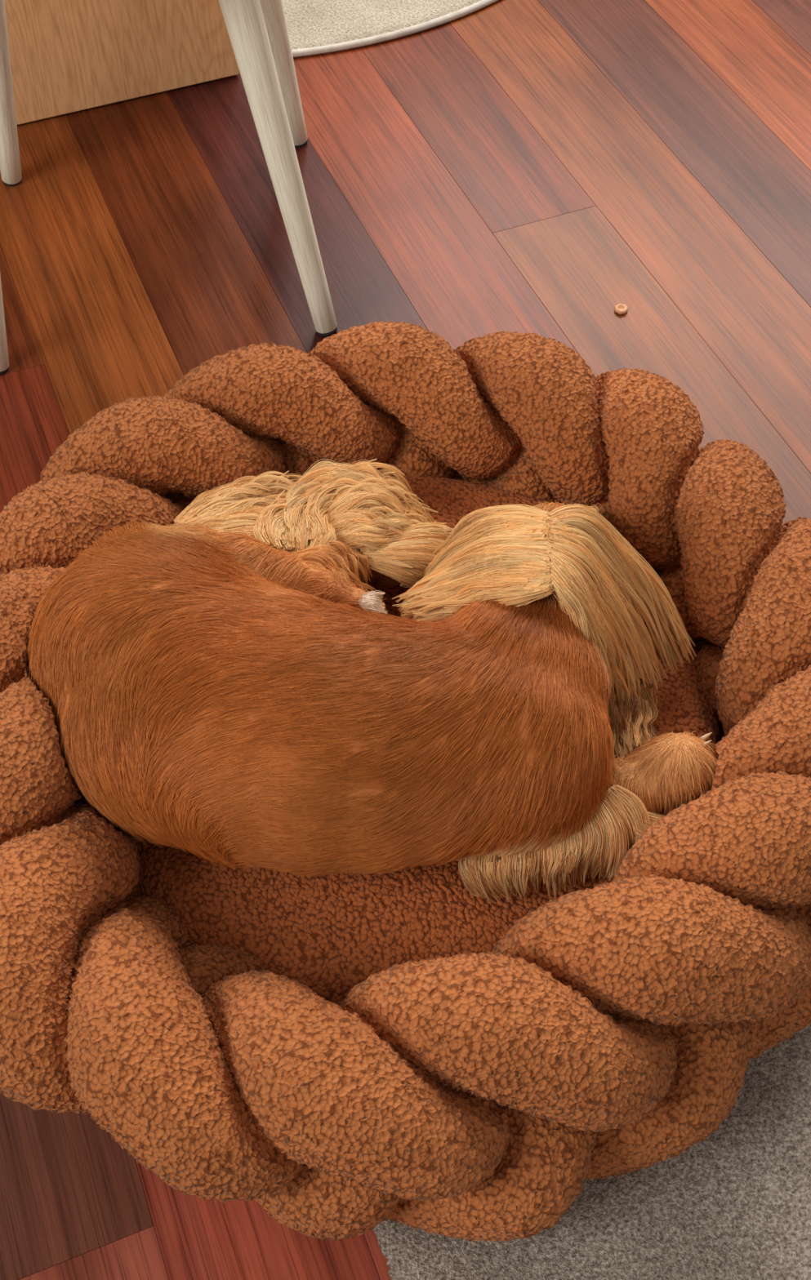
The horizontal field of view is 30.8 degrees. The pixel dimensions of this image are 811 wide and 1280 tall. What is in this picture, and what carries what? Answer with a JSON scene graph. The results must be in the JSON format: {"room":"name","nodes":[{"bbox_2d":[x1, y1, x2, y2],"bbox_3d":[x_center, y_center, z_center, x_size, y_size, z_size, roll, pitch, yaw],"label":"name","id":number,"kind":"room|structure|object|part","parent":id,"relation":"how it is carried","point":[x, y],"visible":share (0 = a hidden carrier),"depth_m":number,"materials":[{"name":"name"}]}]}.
{"room":"living room","nodes":[
{"label":"living room","id":0,"kind":"room"},
{"bbox_2d":[0,0,810,1279],"bbox_3d":[0.024,-0.323,1.583,2.349,0.030,3.800,-18,54,-12],"label":"floor","id":1,"kind":"structure","parent":0,"point":[540,167],"depth_m":1.67,"materials":[{"name":"brown wood"}]},
{"bbox_2d":[4,0,239,124],"bbox_3d":[-0.935,-0.698,1.409,1.640,0.748,0.145,-18,53,-12],"label":"wooden panel","id":2,"kind":"object","parent":1,"relation":"on","point":[67,56],"visible":1,"depth_m":1.80,"materials":[{"name":"brown wood"}]},
{"bbox_2d":[0,0,337,374],"bbox_3d":[-0.284,-0.702,1.354,0.443,0.817,0.465,-2,52,0],"label":"chair","id":3,"kind":"object","parent":1,"relation":"on","point":[257,29],"visible":1,"depth_m":1.49,"materials":[{"name":"white wood"}]},
{"bbox_3d":[-0.408,-0.442,1.393,0.039,0.433,0.039,30,49,23],"label":"leg","id":4,"kind":"part","parent":3,"relation":"part of","materials":[{"name":"white wood"}]},
{"bbox_3d":[-0.441,-0.663,1.569,0.039,0.433,0.039,34,59,13],"label":"leg","id":5,"kind":"part","parent":3,"relation":"part of","materials":[{"name":"white wood"}]},
{"bbox_3d":[-0.125,-0.486,1.421,0.039,0.436,0.039,23,55,33],"label":"leg","id":6,"kind":"part","parent":3,"relation":"part of","materials":[{"name":"white wood"}]},
{"bbox_3d":[-0.154,-0.717,1.603,0.039,0.431,0.039,29,67,22],"label":"leg","id":7,"kind":"part","parent":3,"relation":"part of","materials":[{"name":"white wood"}]},
{"bbox_2d":[282,0,498,57],"bbox_3d":[-0.237,-1.171,2.233,1.098,0.009,1.098,-2,52,0],"label":"round rug","id":8,"kind":"object","parent":1,"relation":"on","point":[314,27],"visible":0.38,"depth_m":1.95,"materials":[{"name":"beige carpet"}]},
{"bbox_2d":[0,320,810,1242],"bbox_3d":[0.005,0.056,1.127,0.737,0.216,0.758,-2,52,0],"label":"pet bed","id":9,"kind":"object","parent":1,"relation":"on","point":[342,1055],"visible":0.7,"depth_m":0.96,"materials":[{"name":"orange fabric"}]},
{"bbox_2d":[26,458,719,903],"bbox_3d":[-0.028,0.001,1.074,0.484,0.158,0.352,-2,52,0],"label":"dog","id":10,"kind":"object","parent":9,"relation":"on","point":[224,684],"visible":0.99,"depth_m":0.99},
{"bbox_2d":[137,475,719,1002],"bbox_3d":[-0.003,0.072,1.171,0.496,0.112,0.496,-2,52,0],"label":"cushion","id":11,"kind":"object","parent":9,"relation":"on","point":[327,933],"depth_m":1.04,"materials":[{"name":"orange fabric"}]},
{"bbox_2d":[372,1022,810,1279],"bbox_3d":[0.449,0.454,0.935,1.094,0.007,0.620,-2,52,0],"label":"rug","id":12,"kind":"object","parent":1,"relation":"on","point":[735,1204],"visible":0.29,"depth_m":0.99,"materials":[{"name":"grey carpet"}]},
{"bbox_2d":[613,303,627,314],"bbox_3d":[0.231,-0.355,1.581,0.015,0.005,0.015,-2,52,0],"label":"crumb","id":13,"kind":"object","parent":1,"relation":"on","point":[620,308],"visible":1,"depth_m":1.58,"materials":[{"name":"beige food"}]}
]}

